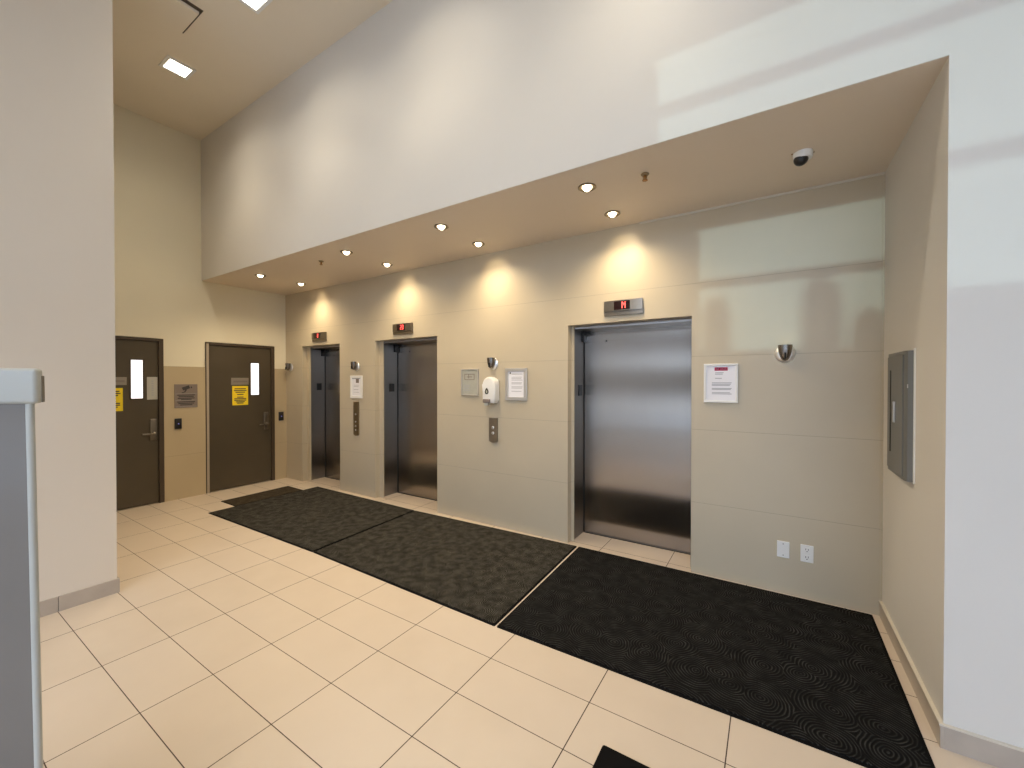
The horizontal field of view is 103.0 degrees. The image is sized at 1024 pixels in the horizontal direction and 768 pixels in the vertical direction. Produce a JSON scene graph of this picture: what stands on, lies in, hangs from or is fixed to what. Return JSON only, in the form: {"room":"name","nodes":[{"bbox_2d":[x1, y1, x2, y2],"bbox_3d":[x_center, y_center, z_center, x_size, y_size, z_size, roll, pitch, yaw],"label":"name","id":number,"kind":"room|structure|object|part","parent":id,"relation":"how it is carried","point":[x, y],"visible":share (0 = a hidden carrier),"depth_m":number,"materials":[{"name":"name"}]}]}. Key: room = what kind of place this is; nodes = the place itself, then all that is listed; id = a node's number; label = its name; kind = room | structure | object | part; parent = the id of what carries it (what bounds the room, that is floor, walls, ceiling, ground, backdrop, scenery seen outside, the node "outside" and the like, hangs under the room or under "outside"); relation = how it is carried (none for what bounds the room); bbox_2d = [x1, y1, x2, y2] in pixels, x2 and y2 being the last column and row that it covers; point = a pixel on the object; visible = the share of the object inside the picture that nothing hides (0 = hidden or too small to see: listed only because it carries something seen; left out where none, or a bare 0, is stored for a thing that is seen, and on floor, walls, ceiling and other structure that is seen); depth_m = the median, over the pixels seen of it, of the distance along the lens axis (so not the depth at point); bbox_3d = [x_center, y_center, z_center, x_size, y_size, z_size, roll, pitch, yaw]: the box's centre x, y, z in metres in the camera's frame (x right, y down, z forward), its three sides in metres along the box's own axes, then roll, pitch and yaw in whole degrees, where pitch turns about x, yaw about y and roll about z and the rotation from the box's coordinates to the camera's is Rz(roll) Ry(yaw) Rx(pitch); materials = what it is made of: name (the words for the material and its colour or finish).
{"room":"elevator lobby","nodes":[
{"label":"elevator lobby","id":0,"kind":"room"},
{"bbox_2d":[0,0,116,601],"bbox_3d":[-5.766,-0.896,1.282,2.785,4.990,5.988,0,1,32],"label":"wall pillar","id":1,"kind":"structure","parent":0,"point":[57,263],"depth_m":2.84,"materials":[{"name":"paint"}]},
{"bbox_2d":[40,576,119,617],"bbox_3d":[-5.673,1.537,1.250,2.597,0.105,6.000,0,1,32],"label":"baseboard","id":2,"kind":"structure","parent":1,"relation":"attached to","point":[69,600],"depth_m":2.90,"materials":[{"name":"tile"}]},
{"bbox_2d":[113,104,285,368],"bbox_3d":[-4.528,-0.933,5.638,0.200,4.990,2.870,0,1,32],"label":"wall","id":3,"kind":"structure","parent":0,"point":[161,292],"depth_m":5.42,"materials":[{"name":"beige paint"}]},
{"bbox_2d":[115,336,164,509],"bbox_3d":[-4.841,0.485,4.969,0.122,2.145,0.945,0,1,32],"label":"door","id":4,"kind":"structure","parent":3,"relation":"in","point":[139,362],"depth_m":5.17,"materials":[{"name":"brown paint"}]},
{"bbox_3d":[-4.855,-0.036,4.956,0.004,0.098,0.255,0,1,32],"label":"name plate","id":5,"kind":"part","parent":4,"relation":"part of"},
{"bbox_3d":[-4.735,-0.061,5.145,0.010,0.513,0.141,0,1,32],"label":"vision frame","id":6,"kind":"part","parent":4,"relation":"part of","materials":[{"name":"brown paint"}]},
{"bbox_3d":[-4.735,-0.061,5.145,0.004,0.485,0.113,0,1,32],"label":"vision pane","id":7,"kind":"part","parent":4,"relation":"part of","materials":[{"name":"white glass"}]},
{"bbox_3d":[-4.643,0.641,5.220,0.056,0.044,0.147,0,1,32],"label":"lever","id":8,"kind":"part","parent":4,"relation":"part of","materials":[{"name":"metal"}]},
{"bbox_3d":[-4.644,0.590,5.281,0.016,0.280,0.070,0,1,32],"label":"handle plate","id":9,"kind":"part","parent":4,"relation":"part of","materials":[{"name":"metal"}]},
{"bbox_2d":[175,418,181,428],"bbox_3d":[-4.488,0.534,5.482,0.024,0.140,0.075,0,1,32],"label":"card reader","id":10,"kind":"object","parent":3,"relation":"attached to","point":[178,422],"visible":1,"depth_m":5.48,"materials":[{"name":"black plastic"}]},
{"bbox_2d":[164,366,205,501],"bbox_3d":[-4.457,0.658,5.565,0.012,1.790,0.466,0,1,32],"label":"wall panel","id":11,"kind":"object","parent":3,"relation":"attached to","point":[184,448],"depth_m":5.55,"materials":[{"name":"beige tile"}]},
{"bbox_2d":[174,384,197,407],"bbox_3d":[-4.445,0.163,5.562,0.007,0.320,0.260,0,1,32],"label":"sign","id":12,"kind":"object","parent":3,"relation":"attached to","point":[185,395],"visible":1,"depth_m":5.55,"materials":[{"name":"grey"}]},
{"bbox_2d":[205,342,274,493],"bbox_3d":[-4.081,0.475,6.165,0.122,2.145,0.948,0,1,32],"label":"door","id":13,"kind":"structure","parent":3,"relation":"in","point":[239,378],"depth_m":6.14,"materials":[{"name":"brown paint"}]},
{"bbox_3d":[-4.100,-0.039,6.144,0.004,0.105,0.240,0,1,32],"label":"name plate","id":14,"kind":"part","parent":13,"relation":"part of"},
{"bbox_3d":[-3.988,-0.077,6.321,0.004,0.488,0.115,0,1,32],"label":"vision pane","id":15,"kind":"part","parent":13,"relation":"part of","materials":[{"name":"white glass"}]},
{"bbox_3d":[-3.988,-0.077,6.321,0.010,0.516,0.143,0,1,32],"label":"vision frame","id":16,"kind":"part","parent":13,"relation":"part of","materials":[{"name":"white glass"}]},
{"bbox_3d":[-3.896,0.581,6.458,0.016,0.280,0.070,0,1,32],"label":"handle plate","id":17,"kind":"part","parent":13,"relation":"part of","materials":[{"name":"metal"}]},
{"bbox_2d":[275,369,286,479],"bbox_3d":[-3.772,0.649,6.643,0.012,1.790,0.185,0,1,32],"label":"wall panel","id":18,"kind":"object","parent":3,"relation":"attached to","point":[280,374],"depth_m":6.64,"materials":[{"name":"beige paint"}]},
{"bbox_2d":[279,412,283,420],"bbox_3d":[-3.756,0.524,6.633,0.024,0.140,0.075,0,1,32],"label":"card reader","id":19,"kind":"object","parent":3,"relation":"attached to","point":[281,414],"visible":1,"depth_m":6.63,"materials":[{"name":"black plastic"}]},
{"bbox_2d":[112,0,392,139],"bbox_3d":[-1.382,-3.415,-0.572,12.350,0.120,8.000,0,1,32],"label":"ceiling","id":20,"kind":"structure","parent":0,"point":[238,54],"depth_m":4.16,"materials":[{"name":"paint"}]},
{"bbox_2d":[124,0,202,33],"bbox_3d":[-3.111,-3.376,3.635,0.441,0.031,0.445,0,1,32],"label":"ceiling hatch","id":21,"kind":"object","parent":20,"relation":"attached to","point":[179,15],"visible":1,"depth_m":3.68,"materials":[{"name":"paint"}]},
{"bbox_2d":[158,55,195,79],"bbox_3d":[-3.588,-3.392,4.374,0.250,0.014,0.250,0,1,32],"label":"recessed light","id":22,"kind":"object","parent":20,"relation":"in","point":[169,63],"visible":1,"depth_m":4.37,"materials":[{"name":"white plastic"}]},
{"bbox_2d":[164,59,190,76],"bbox_3d":[-3.588,-3.395,4.374,0.190,0.007,0.190,0,1,32],"label":"diffuser","id":23,"kind":"object","parent":22,"relation":"attached to","point":[177,68],"depth_m":4.38,"materials":[{"name":"white plastic"}]},
{"bbox_2d":[239,0,272,13],"bbox_3d":[-2.283,-3.385,3.556,0.250,0.014,0.250,0,1,32],"label":"recessed light","id":24,"kind":"object","parent":20,"relation":"in","point":[257,6],"visible":1,"depth_m":3.63,"materials":[{"name":"white plastic"}]},
{"bbox_2d":[244,0,265,9],"bbox_3d":[-2.283,-3.388,3.556,0.190,0.007,0.190,0,1,32],"label":"diffuser","id":25,"kind":"object","parent":24,"relation":"attached to","point":[252,4],"depth_m":3.63,"materials":[{"name":"white plastic"}]},
{"bbox_2d":[40,477,997,767],"bbox_3d":[-0.980,1.659,0.104,12.350,0.120,9.500,0,1,32],"label":"floor","id":26,"kind":"structure","parent":0,"point":[222,643],"depth_m":2.17,"materials":[{"name":"tile"}]},
{"bbox_2d":[0,368,44,767],"bbox_3d":[-1.539,0.776,0.893,0.822,1.627,0.440,0,2,-18],"label":"partition","id":27,"kind":"object","parent":26,"relation":"on","point":[21,729],"visible":1,"depth_m":0.98,"materials":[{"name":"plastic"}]},
{"bbox_3d":[-1.532,0.769,0.883,0.757,1.448,0.008,0,2,-18],"label":"board panel","id":28,"kind":"part","parent":27,"relation":"part of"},
{"bbox_3d":[-1.526,0.006,0.861,0.810,0.085,0.026,0,2,-18],"label":"rail","id":29,"kind":"part","parent":27,"relation":"part of","materials":[{"name":"white plastic"}]},
{"bbox_3d":[-1.167,0.803,1.002,0.015,1.518,0.015,0,2,-18],"label":"post","id":30,"kind":"part","parent":27,"relation":"part of","materials":[{"name":"white plastic"}]},
{"bbox_2d":[221,486,301,505],"bbox_3d":[-3.457,1.549,5.681,0.437,0.006,0.914,0,1,32],"label":"floor mat","id":31,"kind":"object","parent":26,"relation":"on","point":[254,497],"visible":1,"depth_m":5.61,"materials":[{"name":"black carpet"}]},
{"bbox_2d":[209,487,413,551],"bbox_3d":[-2.402,1.554,4.959,2.159,0.009,1.430,0,1,32],"label":"floor mat","id":32,"kind":"object","parent":26,"relation":"on","point":[313,519],"visible":1,"depth_m":4.81,"materials":[{"name":"black carpet"}]},
{"bbox_2d":[313,511,576,625],"bbox_3d":[-0.633,1.563,3.855,2.168,0.009,1.474,0,1,32],"label":"floor mat","id":33,"kind":"object","parent":26,"relation":"on","point":[479,572],"visible":1,"depth_m":3.62,"materials":[{"name":"black carpet"}]},
{"bbox_2d":[592,745,649,767],"bbox_3d":[0.613,1.585,1.290,0.895,0.009,0.612,0,1,32],"label":"floor mat","id":34,"kind":"object","parent":26,"relation":"on","point":[607,757],"visible":1,"depth_m":1.71,"materials":[{"name":"black carpet"}]},
{"bbox_2d":[497,547,935,767],"bbox_3d":[1.153,1.573,2.725,2.140,0.009,1.485,0,1,32],"label":"floor mat","id":35,"kind":"object","parent":26,"relation":"on","point":[820,676],"visible":1,"depth_m":2.43,"materials":[{"name":"black carpet"}]},
{"bbox_2d":[203,56,947,294],"bbox_3d":[-0.914,-1.476,4.263,7.410,0.080,1.226,0,1,32],"label":"ceiling","id":36,"kind":"structure","parent":0,"point":[856,130],"depth_m":2.91,"materials":[{"name":"paint"}]},
{"bbox_2d":[340,250,352,254],"bbox_3d":[-1.803,-1.424,4.440,0.132,0.029,0.132,0,1,32],"label":"recessed light","id":37,"kind":"object","parent":36,"relation":"in","point":[346,252],"visible":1,"depth_m":4.42,"materials":[{"name":"white metal"}]},
{"bbox_2d":[381,263,392,266],"bbox_3d":[-1.505,-1.428,4.909,0.132,0.029,0.132,0,1,32],"label":"recessed light","id":38,"kind":"object","parent":36,"relation":"in","point":[385,264],"visible":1,"depth_m":4.89,"materials":[{"name":"white metal"}]},
{"bbox_2d":[434,224,448,229],"bbox_3d":[-0.642,-1.418,3.703,0.132,0.029,0.132,0,1,32],"label":"recessed light","id":39,"kind":"object","parent":36,"relation":"in","point":[440,226],"visible":1,"depth_m":3.68,"materials":[{"name":"white metal"}]},
{"bbox_2d":[472,242,484,246],"bbox_3d":[-0.344,-1.422,4.171,0.132,0.029,0.132,0,1,32],"label":"recessed light","id":40,"kind":"object","parent":36,"relation":"in","point":[478,244],"visible":1,"depth_m":4.15,"materials":[{"name":"white metal"}]},
{"bbox_2d":[578,183,595,191],"bbox_3d":[0.543,-1.411,2.949,0.132,0.029,0.132,0,1,32],"label":"recessed light","id":41,"kind":"object","parent":36,"relation":"in","point":[586,186],"visible":1,"depth_m":2.93,"materials":[{"name":"white metal"}]},
{"bbox_3d":[0.543,-1.411,2.949,0.066,0.029,0.066,0,1,32],"label":"lamp bulb","id":42,"kind":"part","parent":41,"relation":"part of","materials":[{"name":"white glass"}]},
{"bbox_2d":[604,210,619,216],"bbox_3d":[0.841,-1.415,3.417,0.132,0.029,0.132,0,1,32],"label":"recessed light","id":43,"kind":"object","parent":36,"relation":"in","point":[612,213],"visible":1,"depth_m":3.40,"materials":[{"name":"white metal"}]},
{"bbox_3d":[0.841,-1.415,3.417,0.066,0.029,0.066,0,1,32],"label":"lamp bulb","id":44,"kind":"part","parent":43,"relation":"part of","materials":[{"name":"white glass"}]},
{"bbox_2d":[641,172,648,181],"bbox_3d":[0.901,-1.401,2.763,0.056,0.047,0.056,0,1,32],"label":"sprinkler head","id":45,"kind":"object","parent":36,"relation":"attached to","point":[644,175],"visible":1,"depth_m":2.75},
{"bbox_2d":[791,148,814,165],"bbox_3d":[1.789,-1.382,2.507,0.105,0.078,0.105,0,1,-34],"label":"dome camera","id":46,"kind":"object","parent":36,"relation":"attached to","point":[802,156],"visible":1,"depth_m":2.48,"materials":[{"name":"white plastic"}]},
{"bbox_2d":[285,175,882,615],"bbox_3d":[-0.583,0.060,4.777,7.430,3.020,0.096,0,1,32],"label":"wall","id":47,"kind":"structure","parent":0,"point":[796,461],"depth_m":3.35,"materials":[{"name":"beige paint"}]},
{"bbox_2d":[285,363,292,370],"bbox_3d":[-3.625,-0.271,6.598,0.132,0.132,0.091,0,1,32],"label":"wall sconce","id":48,"kind":"object","parent":47,"relation":"attached to","point":[288,366],"visible":1,"depth_m":6.58,"materials":[{"name":"silver metal"}]},
{"bbox_2d":[312,332,326,341],"bbox_3d":[-2.937,-0.713,6.185,0.350,0.134,0.044,0,1,32],"label":"display","id":49,"kind":"object","parent":47,"relation":"attached to","point":[319,336],"visible":1,"depth_m":6.15,"materials":[{"name":"plastic"}]},
{"bbox_2d":[311,344,339,479],"bbox_3d":[-2.817,0.461,6.436,0.987,2.170,0.298,0,1,32],"label":"elevator","id":50,"kind":"object","parent":47,"relation":"attached to","point":[325,360],"visible":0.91,"depth_m":6.64,"materials":[{"name":"metal"}]},
{"bbox_3d":[-3.146,0.044,6.652,0.014,0.110,0.080,0,1,32],"label":"jamb plate","id":51,"kind":"part","parent":50,"relation":"part of","materials":[{"name":"black plastic"}]},
{"bbox_3d":[-2.715,0.474,6.530,0.865,2.118,0.030,0,1,32],"label":"door","id":52,"kind":"part","parent":50,"relation":"part of","materials":[{"name":"metal"}]},
{"bbox_2d":[351,362,359,370],"bbox_3d":[-2.211,-0.248,5.699,0.132,0.132,0.091,0,1,32],"label":"wall sconce","id":53,"kind":"object","parent":47,"relation":"attached to","point":[355,366],"visible":1,"depth_m":5.68,"materials":[{"name":"silver metal"}]},
{"bbox_2d":[353,402,358,435],"bbox_3d":[-2.190,0.490,5.730,0.100,0.480,0.027,0,1,32],"label":"panel","id":54,"kind":"object","parent":47,"relation":"attached to","point":[355,404],"visible":1,"depth_m":5.72,"materials":[{"name":"brown metal"}]},
{"bbox_2d":[350,376,362,397],"bbox_3d":[-2.188,0.041,5.730,0.260,0.319,0.018,0,1,32],"label":"framed notice","id":55,"kind":"object","parent":47,"relation":"attached to","point":[356,382],"visible":1,"depth_m":5.73,"materials":[{"name":"white paper"}]},
{"bbox_2d":[393,323,412,334],"bbox_3d":[-1.405,-0.705,5.211,0.350,0.134,0.044,0,1,32],"label":"display","id":56,"kind":"object","parent":47,"relation":"attached to","point":[402,328],"visible":1,"depth_m":5.18,"materials":[{"name":"plastic"}]},
{"bbox_2d":[384,337,436,500],"bbox_3d":[-1.279,0.469,5.458,1.170,2.170,0.298,0,1,32],"label":"elevator","id":57,"kind":"object","parent":47,"relation":"attached to","point":[410,365],"visible":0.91,"depth_m":5.65,"materials":[{"name":"metal"}]},
{"bbox_3d":[-1.685,0.052,5.723,0.014,0.110,0.080,0,1,32],"label":"jamb plate","id":58,"kind":"part","parent":57,"relation":"part of","materials":[{"name":"black plastic"}]},
{"bbox_3d":[-1.180,1.548,5.556,1.052,0.010,0.042,0,1,32],"label":"sill","id":59,"kind":"part","parent":57,"relation":"part of","materials":[{"name":"metal"}]},
{"bbox_2d":[461,369,478,395],"bbox_3d":[-0.479,-0.020,4.643,0.246,0.302,0.018,0,1,32],"label":"framed notice","id":60,"kind":"object","parent":47,"relation":"attached to","point":[469,377],"visible":1,"depth_m":4.64,"materials":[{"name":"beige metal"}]},
{"bbox_2d":[482,377,498,405],"bbox_3d":[-0.235,0.078,4.425,0.166,0.310,0.125,0,1,32],"label":"soap dispenser","id":61,"kind":"object","parent":47,"relation":"attached to","point":[490,386],"visible":1,"depth_m":4.38,"materials":[{"name":"white plastic"}]},
{"bbox_2d":[487,358,497,369],"bbox_3d":[-0.228,-0.223,4.439,0.132,0.132,0.091,0,1,32],"label":"wall sconce","id":62,"kind":"object","parent":47,"relation":"attached to","point":[492,362],"visible":1,"depth_m":4.42,"materials":[{"name":"silver metal"}]},
{"bbox_2d":[489,418,497,442],"bbox_3d":[-0.205,0.507,4.468,0.106,0.270,0.027,0,1,32],"label":"panel","id":63,"kind":"object","parent":47,"relation":"attached to","point":[493,422],"visible":1,"depth_m":4.46,"materials":[{"name":"metal"}]},
{"bbox_2d":[505,368,526,400],"bbox_3d":[0.044,0.003,4.311,0.268,0.345,0.018,0,1,32],"label":"framed notice","id":64,"kind":"object","parent":47,"relation":"attached to","point":[515,378],"visible":1,"depth_m":4.31,"materials":[{"name":"white paper"}]},
{"bbox_2d":[604,298,642,316],"bbox_3d":[1.000,-0.692,3.681,0.350,0.134,0.044,0,1,32],"label":"display","id":65,"kind":"object","parent":47,"relation":"attached to","point":[635,305],"visible":1,"depth_m":3.66,"materials":[{"name":"metal"}]},
{"bbox_2d":[574,317,691,566],"bbox_3d":[1.125,0.482,3.929,1.203,2.170,0.298,0,1,32],"label":"elevator","id":66,"kind":"object","parent":47,"relation":"attached to","point":[633,380],"visible":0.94,"depth_m":4.01,"materials":[{"name":"metal"}]},
{"bbox_3d":[0.704,0.065,4.204,0.014,0.110,0.080,0,1,32],"label":"jamb plate","id":67,"kind":"part","parent":66,"relation":"part of","materials":[{"name":"black plastic"}]},
{"bbox_3d":[1.223,1.561,4.028,1.085,0.010,0.042,0,1,32],"label":"sill","id":68,"kind":"part","parent":66,"relation":"part of","materials":[{"name":"metal"}]},
{"bbox_2d":[704,363,737,402],"bbox_3d":[1.675,-0.007,3.273,0.246,0.314,0.018,0,1,32],"label":"framed notice","id":69,"kind":"object","parent":47,"relation":"attached to","point":[720,380],"visible":1,"depth_m":3.27,"materials":[{"name":"white paper"}]},
{"bbox_2d":[639,172,884,223],"bbox_3d":[1.818,-1.420,3.174,1.630,0.014,0.012,0,1,32],"label":"trim","id":70,"kind":"structure","parent":47,"relation":"attached to","point":[881,173],"depth_m":3.08,"materials":[{"name":"beige paint"}]},
{"bbox_2d":[777,540,788,557],"bbox_3d":[2.036,1.241,3.060,0.078,0.122,0.008,0,1,32],"label":"blank wall plate","id":71,"kind":"object","parent":47,"relation":"attached to","point":[782,546],"visible":1,"depth_m":3.06,"materials":[{"name":"white plastic"}]},
{"bbox_2d":[775,344,795,362],"bbox_3d":[2.017,-0.225,3.011,0.132,0.132,0.091,0,1,32],"label":"wall sconce","id":72,"kind":"object","parent":47,"relation":"attached to","point":[783,353],"visible":1,"depth_m":3.00,"materials":[{"name":"silver metal"}]},
{"bbox_2d":[800,544,813,562],"bbox_3d":[2.158,1.242,2.982,0.078,0.126,0.010,0,1,32],"label":"power outlet","id":73,"kind":"object","parent":47,"relation":"attached to","point":[806,551],"visible":1,"depth_m":2.98,"materials":[{"name":"white plastic"}]},
{"bbox_2d":[804,555,809,560],"bbox_3d":[2.156,1.270,2.980,0.034,0.040,0.004,0,1,32],"label":"socket","id":74,"kind":"object","parent":73,"relation":"attached to","point":[806,557],"depth_m":2.98,"materials":[{"name":"white plastic"}]},
{"bbox_2d":[804,547,809,552],"bbox_3d":[2.156,1.214,2.979,0.034,0.040,0.004,0,1,32],"label":"socket","id":75,"kind":"object","parent":73,"relation":"attached to","point":[806,549],"depth_m":2.98,"materials":[{"name":"white plastic"}]},
{"bbox_2d":[880,174,884,600],"bbox_3d":[2.502,0.030,2.752,0.010,2.878,0.010,0,1,32],"label":"trim","id":76,"kind":"structure","parent":47,"relation":"attached to","point":[883,250],"depth_m":2.75,"materials":[{"name":"beige paint"}]},
{"bbox_2d":[201,0,1023,748],"bbox_3d":[1.020,-0.911,3.059,11.970,4.990,1.270,0,1,32],"label":"wall","id":77,"kind":"structure","parent":0,"point":[423,106],"depth_m":2.25,"materials":[{"name":"white paint"}]},
{"bbox_2d":[887,348,915,483],"bbox_3d":[2.214,0.168,2.337,0.050,0.715,0.433,0,1,32],"label":"electrical panel","id":78,"kind":"object","parent":77,"relation":"attached to","point":[901,401],"visible":1,"depth_m":2.22,"materials":[{"name":"grey paint"}]},
{"bbox_3d":[2.195,0.160,2.344,0.011,0.120,0.020,0,1,32],"label":"pull handle","id":79,"kind":"part","parent":78,"relation":"part of","materials":[{"name":"silver metal"}]},
{"bbox_3d":[2.208,0.170,2.350,0.007,0.660,0.333,0,1,32],"label":"cabinet door","id":80,"kind":"part","parent":78,"relation":"part of","materials":[{"name":"grey paint"}]},
{"bbox_2d":[879,600,1023,767],"bbox_3d":[4.027,1.541,1.101,4.372,0.100,1.182,0,1,32],"label":"baseboard","id":81,"kind":"structure","parent":77,"relation":"attached to","point":[981,750],"depth_m":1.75,"materials":[{"name":"tile"}]}
]}

